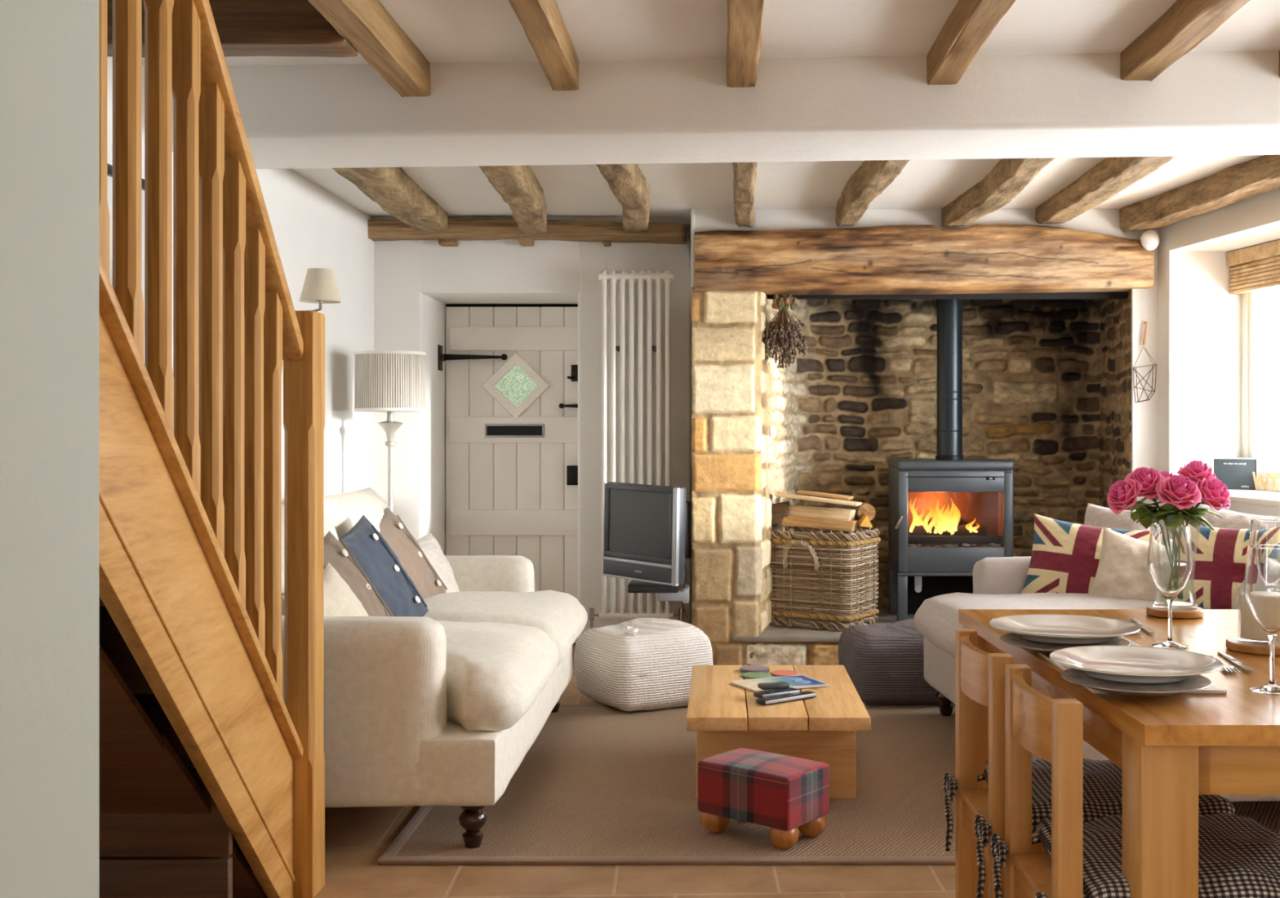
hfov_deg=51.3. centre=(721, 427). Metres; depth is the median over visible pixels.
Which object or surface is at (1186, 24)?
joist
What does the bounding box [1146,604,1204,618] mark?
wooden trivet
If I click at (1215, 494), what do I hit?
rose
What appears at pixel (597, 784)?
rug
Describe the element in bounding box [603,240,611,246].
stub
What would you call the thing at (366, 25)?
joist
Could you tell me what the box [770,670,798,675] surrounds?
coaster
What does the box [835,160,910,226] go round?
joist
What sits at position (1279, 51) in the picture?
joist
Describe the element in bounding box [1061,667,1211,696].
plate
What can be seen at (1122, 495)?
rose
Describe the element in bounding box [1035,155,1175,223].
joist
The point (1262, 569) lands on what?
bowl
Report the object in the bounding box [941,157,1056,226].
joist
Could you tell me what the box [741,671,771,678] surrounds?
coaster
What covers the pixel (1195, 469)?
rose
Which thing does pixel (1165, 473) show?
rose
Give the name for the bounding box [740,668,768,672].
coaster
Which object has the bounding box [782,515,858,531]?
firewood
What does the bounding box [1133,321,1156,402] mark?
hanging ornament
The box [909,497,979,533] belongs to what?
flames
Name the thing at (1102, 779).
seat cushion
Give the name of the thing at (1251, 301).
window
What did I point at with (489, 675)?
seat cushion
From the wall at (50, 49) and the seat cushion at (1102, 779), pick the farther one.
the seat cushion at (1102, 779)
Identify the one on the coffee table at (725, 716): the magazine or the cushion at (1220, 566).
the magazine
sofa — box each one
[281,487,587,848]
[913,555,1279,801]
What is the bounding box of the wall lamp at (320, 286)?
[294,267,341,311]
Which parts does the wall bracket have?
arm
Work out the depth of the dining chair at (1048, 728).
2.09 m
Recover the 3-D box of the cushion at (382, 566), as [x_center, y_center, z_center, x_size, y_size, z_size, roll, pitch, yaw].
[-1.174,0.535,4.498,0.265,0.456,0.498,0,0,9]
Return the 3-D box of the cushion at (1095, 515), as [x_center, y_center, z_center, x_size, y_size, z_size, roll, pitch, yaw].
[1.601,0.480,5.420,0.179,0.326,0.368,0,0,-34]
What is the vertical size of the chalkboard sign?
0.150 m
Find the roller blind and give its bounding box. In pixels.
[1226,240,1279,294]
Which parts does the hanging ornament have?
wire frame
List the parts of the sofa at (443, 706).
armrest, leg, armrest, leg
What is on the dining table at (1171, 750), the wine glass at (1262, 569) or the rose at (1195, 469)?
the wine glass at (1262, 569)
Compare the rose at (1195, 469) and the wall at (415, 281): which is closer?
the rose at (1195, 469)
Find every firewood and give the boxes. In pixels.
[771,501,791,524]
[773,492,862,506]
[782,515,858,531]
[788,505,855,520]
[796,489,853,500]
[854,502,875,520]
[857,513,872,527]
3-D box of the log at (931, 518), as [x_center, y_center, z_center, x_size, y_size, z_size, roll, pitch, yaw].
[1.140,0.501,6.951,0.248,0.093,0.082,0,0,-29]
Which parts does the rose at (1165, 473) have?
stem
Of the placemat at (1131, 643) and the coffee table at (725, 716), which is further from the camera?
the coffee table at (725, 716)
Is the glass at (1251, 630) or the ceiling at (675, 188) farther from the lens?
the ceiling at (675, 188)
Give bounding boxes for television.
[602,481,686,586]
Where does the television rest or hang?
attached to the wall bracket
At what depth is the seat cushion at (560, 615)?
4.84 m
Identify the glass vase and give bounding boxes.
[1149,513,1202,609]
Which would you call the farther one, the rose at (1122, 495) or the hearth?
the hearth
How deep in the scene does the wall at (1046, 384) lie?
7.33 m
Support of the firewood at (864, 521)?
in the basket
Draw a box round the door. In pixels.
[437,306,577,643]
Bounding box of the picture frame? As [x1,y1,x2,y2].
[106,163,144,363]
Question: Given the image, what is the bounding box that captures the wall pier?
[690,287,773,666]
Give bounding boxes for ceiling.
[142,0,1279,66]
[292,155,1262,217]
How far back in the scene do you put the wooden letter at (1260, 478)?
6.00 m
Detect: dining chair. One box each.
[955,628,1047,897]
[1004,663,1083,897]
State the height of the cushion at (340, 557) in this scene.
0.445 m
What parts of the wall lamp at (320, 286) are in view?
bracket arm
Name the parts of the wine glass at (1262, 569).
stem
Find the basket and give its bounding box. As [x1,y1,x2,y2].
[769,525,880,631]
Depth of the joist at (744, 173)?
5.37 m
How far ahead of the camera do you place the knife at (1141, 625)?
2.84 m
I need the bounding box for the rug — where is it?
[377,704,1279,864]
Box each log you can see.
[907,523,954,535]
[922,515,962,526]
[951,524,986,535]
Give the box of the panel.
[99,766,232,897]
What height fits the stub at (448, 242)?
0.043 m
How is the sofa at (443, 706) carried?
on the floor
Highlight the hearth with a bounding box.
[732,607,915,641]
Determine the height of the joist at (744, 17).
0.124 m
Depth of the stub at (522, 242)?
6.57 m
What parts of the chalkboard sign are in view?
frame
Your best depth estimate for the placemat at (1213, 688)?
2.16 m
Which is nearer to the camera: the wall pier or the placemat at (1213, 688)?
the placemat at (1213, 688)
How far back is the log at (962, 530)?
6.87 m
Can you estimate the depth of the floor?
3.49 m
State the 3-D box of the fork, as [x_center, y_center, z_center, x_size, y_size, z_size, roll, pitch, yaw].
[0.905,0.427,2.400,0.024,0.004,0.195,0,-1,10]
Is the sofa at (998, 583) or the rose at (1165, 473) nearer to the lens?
the rose at (1165, 473)
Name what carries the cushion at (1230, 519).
on the sofa at (998, 583)
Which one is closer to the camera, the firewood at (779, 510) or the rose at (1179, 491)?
the rose at (1179, 491)
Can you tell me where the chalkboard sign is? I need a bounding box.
[1212,457,1258,489]
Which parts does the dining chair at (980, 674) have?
post, rail, rail, seat, post, rail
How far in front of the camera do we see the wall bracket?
6.25 m
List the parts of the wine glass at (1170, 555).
stem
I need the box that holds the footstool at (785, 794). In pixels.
[697,747,828,848]
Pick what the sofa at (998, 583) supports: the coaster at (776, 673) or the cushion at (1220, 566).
the cushion at (1220, 566)
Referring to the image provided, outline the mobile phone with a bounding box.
[757,681,789,689]
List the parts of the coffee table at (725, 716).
panel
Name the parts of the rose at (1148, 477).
stem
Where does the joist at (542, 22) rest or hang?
attached to the ceiling at (444, 31)
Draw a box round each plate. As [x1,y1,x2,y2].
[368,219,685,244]
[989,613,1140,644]
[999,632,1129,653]
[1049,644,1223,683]
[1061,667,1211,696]
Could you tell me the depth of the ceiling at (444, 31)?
3.64 m
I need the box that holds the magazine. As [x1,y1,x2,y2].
[730,675,829,691]
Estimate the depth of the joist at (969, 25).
3.48 m
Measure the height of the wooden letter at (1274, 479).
0.084 m
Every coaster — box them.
[739,665,768,671]
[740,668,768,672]
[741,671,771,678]
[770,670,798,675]
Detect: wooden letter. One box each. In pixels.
[1252,471,1269,490]
[1268,471,1279,491]
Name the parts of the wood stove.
leg, handle, leg, plate, door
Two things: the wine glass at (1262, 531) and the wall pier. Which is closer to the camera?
the wine glass at (1262, 531)
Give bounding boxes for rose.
[1106,478,1181,598]
[1123,466,1178,597]
[1151,471,1196,599]
[1151,474,1204,598]
[1161,459,1216,599]
[1164,476,1231,598]
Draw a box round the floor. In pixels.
[252,644,955,897]
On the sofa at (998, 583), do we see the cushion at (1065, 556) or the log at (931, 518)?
the cushion at (1065, 556)
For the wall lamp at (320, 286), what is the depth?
4.95 m
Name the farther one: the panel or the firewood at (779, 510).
the firewood at (779, 510)
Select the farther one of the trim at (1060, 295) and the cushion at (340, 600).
the trim at (1060, 295)
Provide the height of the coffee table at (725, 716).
0.288 m
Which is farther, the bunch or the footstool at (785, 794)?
the bunch
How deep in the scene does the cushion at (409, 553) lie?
4.97 m
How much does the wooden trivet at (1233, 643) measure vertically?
0.016 m
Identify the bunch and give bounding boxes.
[761,293,807,368]
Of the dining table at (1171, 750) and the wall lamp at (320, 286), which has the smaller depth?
the dining table at (1171, 750)
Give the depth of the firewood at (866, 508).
6.66 m
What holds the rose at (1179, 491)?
in the glass vase
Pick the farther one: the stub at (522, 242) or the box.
the stub at (522, 242)
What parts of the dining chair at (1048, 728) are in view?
post, rail, seat, rail, post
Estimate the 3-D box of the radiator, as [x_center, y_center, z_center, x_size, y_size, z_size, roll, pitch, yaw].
[-0.419,0.206,6.562,0.468,1.948,0.176,0,0,0]
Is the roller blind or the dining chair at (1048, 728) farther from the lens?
the roller blind
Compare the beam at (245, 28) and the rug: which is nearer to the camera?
the beam at (245, 28)
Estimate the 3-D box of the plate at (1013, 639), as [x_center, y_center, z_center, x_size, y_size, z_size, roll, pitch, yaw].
[0.653,0.415,2.538,0.242,0.016,0.242,0,0,0]
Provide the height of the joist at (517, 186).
0.145 m
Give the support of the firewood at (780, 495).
on the firewood at (846, 514)
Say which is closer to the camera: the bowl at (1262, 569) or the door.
the bowl at (1262, 569)
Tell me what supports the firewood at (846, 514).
on the firewood at (792, 521)
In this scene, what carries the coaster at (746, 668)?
on the coaster at (767, 670)
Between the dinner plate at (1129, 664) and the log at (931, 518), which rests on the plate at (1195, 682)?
the dinner plate at (1129, 664)
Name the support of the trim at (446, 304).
attached to the wall at (415, 281)
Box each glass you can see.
[1147,524,1192,648]
[1237,584,1279,644]
[1244,544,1279,694]
[1248,519,1279,545]
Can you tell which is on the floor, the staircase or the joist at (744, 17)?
the staircase
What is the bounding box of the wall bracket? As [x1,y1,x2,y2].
[657,500,690,617]
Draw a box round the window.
[1227,290,1279,507]
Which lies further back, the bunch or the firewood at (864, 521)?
the firewood at (864, 521)
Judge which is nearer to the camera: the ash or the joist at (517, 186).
the joist at (517, 186)
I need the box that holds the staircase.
[99,0,324,897]
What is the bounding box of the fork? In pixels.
[1210,654,1240,673]
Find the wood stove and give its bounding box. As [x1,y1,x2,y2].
[888,458,1013,621]
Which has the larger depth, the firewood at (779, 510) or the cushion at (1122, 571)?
the firewood at (779, 510)
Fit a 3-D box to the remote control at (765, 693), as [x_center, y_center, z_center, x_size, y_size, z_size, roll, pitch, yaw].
[0.178,0.861,4.311,0.152,0.018,0.051,0,0,-32]
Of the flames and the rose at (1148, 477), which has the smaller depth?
the rose at (1148, 477)
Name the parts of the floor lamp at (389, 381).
lamp shade, shade trim, shade trim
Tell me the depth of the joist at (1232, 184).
5.58 m
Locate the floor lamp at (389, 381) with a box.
[354,350,426,512]
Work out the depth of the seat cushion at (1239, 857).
2.10 m
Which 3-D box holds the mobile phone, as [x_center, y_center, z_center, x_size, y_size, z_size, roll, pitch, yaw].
[0.169,0.844,4.343,0.097,0.016,0.045,0,0,-21]
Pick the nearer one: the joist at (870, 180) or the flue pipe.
the joist at (870, 180)
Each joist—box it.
[307,0,431,97]
[332,167,448,231]
[478,165,547,234]
[508,0,578,90]
[595,164,649,232]
[726,0,764,87]
[733,162,757,227]
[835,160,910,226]
[926,0,1015,84]
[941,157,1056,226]
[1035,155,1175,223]
[1119,154,1279,231]
[1120,0,1250,81]
[1278,50,1279,77]
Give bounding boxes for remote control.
[753,687,799,697]
[755,690,816,705]
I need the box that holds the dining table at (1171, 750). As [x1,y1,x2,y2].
[958,608,1279,897]
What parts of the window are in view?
sill, sash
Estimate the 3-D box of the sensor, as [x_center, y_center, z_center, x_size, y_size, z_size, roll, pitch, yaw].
[2.020,-0.885,6.279,0.088,0.101,0.083,0,0,0]
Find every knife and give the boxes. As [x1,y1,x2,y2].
[1130,618,1155,633]
[1217,651,1253,671]
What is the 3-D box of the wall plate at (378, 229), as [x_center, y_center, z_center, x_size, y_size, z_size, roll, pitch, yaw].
[-0.975,-0.970,6.587,1.590,0.117,0.125,0,0,0]
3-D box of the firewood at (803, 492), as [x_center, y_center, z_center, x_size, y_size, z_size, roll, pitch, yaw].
[0.521,0.343,6.740,0.279,0.043,0.111,0,0,18]
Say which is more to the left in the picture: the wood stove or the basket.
the basket
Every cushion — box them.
[281,503,338,615]
[281,563,368,616]
[324,487,389,537]
[324,530,393,616]
[338,515,428,617]
[379,506,447,599]
[416,533,459,592]
[422,590,587,666]
[435,620,559,731]
[913,592,1157,658]
[943,758,1235,897]
[990,813,1279,897]
[1021,513,1150,593]
[1084,502,1155,530]
[1088,526,1172,601]
[1172,523,1249,608]
[1196,503,1279,528]
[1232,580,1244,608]
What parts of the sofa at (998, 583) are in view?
leg, armrest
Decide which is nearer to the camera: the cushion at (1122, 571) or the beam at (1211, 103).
the beam at (1211, 103)
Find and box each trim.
[445,303,577,644]
[766,291,1128,299]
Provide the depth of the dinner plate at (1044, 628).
2.66 m
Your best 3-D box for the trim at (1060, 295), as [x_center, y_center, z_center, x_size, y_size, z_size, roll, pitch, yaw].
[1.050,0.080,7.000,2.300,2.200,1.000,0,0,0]
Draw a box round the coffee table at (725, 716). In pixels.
[686,665,871,798]
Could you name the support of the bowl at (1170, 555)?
on the wine glass at (1170, 555)
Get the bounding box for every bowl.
[1147,524,1192,597]
[1244,544,1279,633]
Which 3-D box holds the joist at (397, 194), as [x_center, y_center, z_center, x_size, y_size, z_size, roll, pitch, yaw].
[-1.377,-1.011,5.340,0.183,0.138,2.288,0,0,-2]
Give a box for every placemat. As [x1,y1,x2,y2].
[991,618,1142,646]
[1038,652,1226,693]
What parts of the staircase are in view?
string moulding, rail, handrail, newel post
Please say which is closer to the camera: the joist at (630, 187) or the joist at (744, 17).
the joist at (744, 17)
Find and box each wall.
[0,0,99,897]
[106,56,373,503]
[372,217,692,634]
[690,208,1157,666]
[1157,186,1279,524]
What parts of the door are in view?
rail, rail, rail, diamond pane, diamond frame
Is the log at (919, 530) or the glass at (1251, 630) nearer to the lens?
the glass at (1251, 630)
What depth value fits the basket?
6.56 m
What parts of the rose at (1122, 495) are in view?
stem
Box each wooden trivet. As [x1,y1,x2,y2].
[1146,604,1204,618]
[1226,636,1279,655]
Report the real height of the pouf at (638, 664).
0.348 m
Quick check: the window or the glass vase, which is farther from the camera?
the window
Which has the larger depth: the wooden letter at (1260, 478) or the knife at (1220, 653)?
the wooden letter at (1260, 478)
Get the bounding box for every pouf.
[573,617,713,711]
[838,618,954,705]
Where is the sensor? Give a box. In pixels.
[1139,229,1159,250]
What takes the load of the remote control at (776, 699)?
on the coffee table at (725, 716)
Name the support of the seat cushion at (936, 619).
on the sofa at (998, 583)
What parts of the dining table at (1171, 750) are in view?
leg, leg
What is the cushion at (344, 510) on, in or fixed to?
on the sofa at (443, 706)
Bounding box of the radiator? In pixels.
[588,270,684,628]
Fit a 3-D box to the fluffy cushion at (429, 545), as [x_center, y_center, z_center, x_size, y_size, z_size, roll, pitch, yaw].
[-1.172,0.580,5.241,0.187,0.305,0.296,0,0,17]
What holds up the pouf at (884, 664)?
on the floor
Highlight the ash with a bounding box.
[907,542,1000,546]
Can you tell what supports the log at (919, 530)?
in the wood stove
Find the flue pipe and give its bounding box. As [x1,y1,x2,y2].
[935,299,964,459]
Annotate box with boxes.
[627,580,679,592]
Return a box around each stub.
[438,237,457,246]
[519,238,533,246]
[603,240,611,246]
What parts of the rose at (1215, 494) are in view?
stem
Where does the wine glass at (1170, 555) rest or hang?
on the dining table at (1171, 750)
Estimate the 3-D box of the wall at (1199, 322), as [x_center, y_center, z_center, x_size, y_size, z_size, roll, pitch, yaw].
[2.943,-0.520,2.243,0.450,3.400,8.420,0,0,-9]
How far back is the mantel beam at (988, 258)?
6.27 m
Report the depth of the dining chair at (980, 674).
2.58 m
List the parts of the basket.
handle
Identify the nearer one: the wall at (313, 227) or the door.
the wall at (313, 227)
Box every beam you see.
[106,0,357,57]
[172,50,1279,168]
[694,223,1154,294]

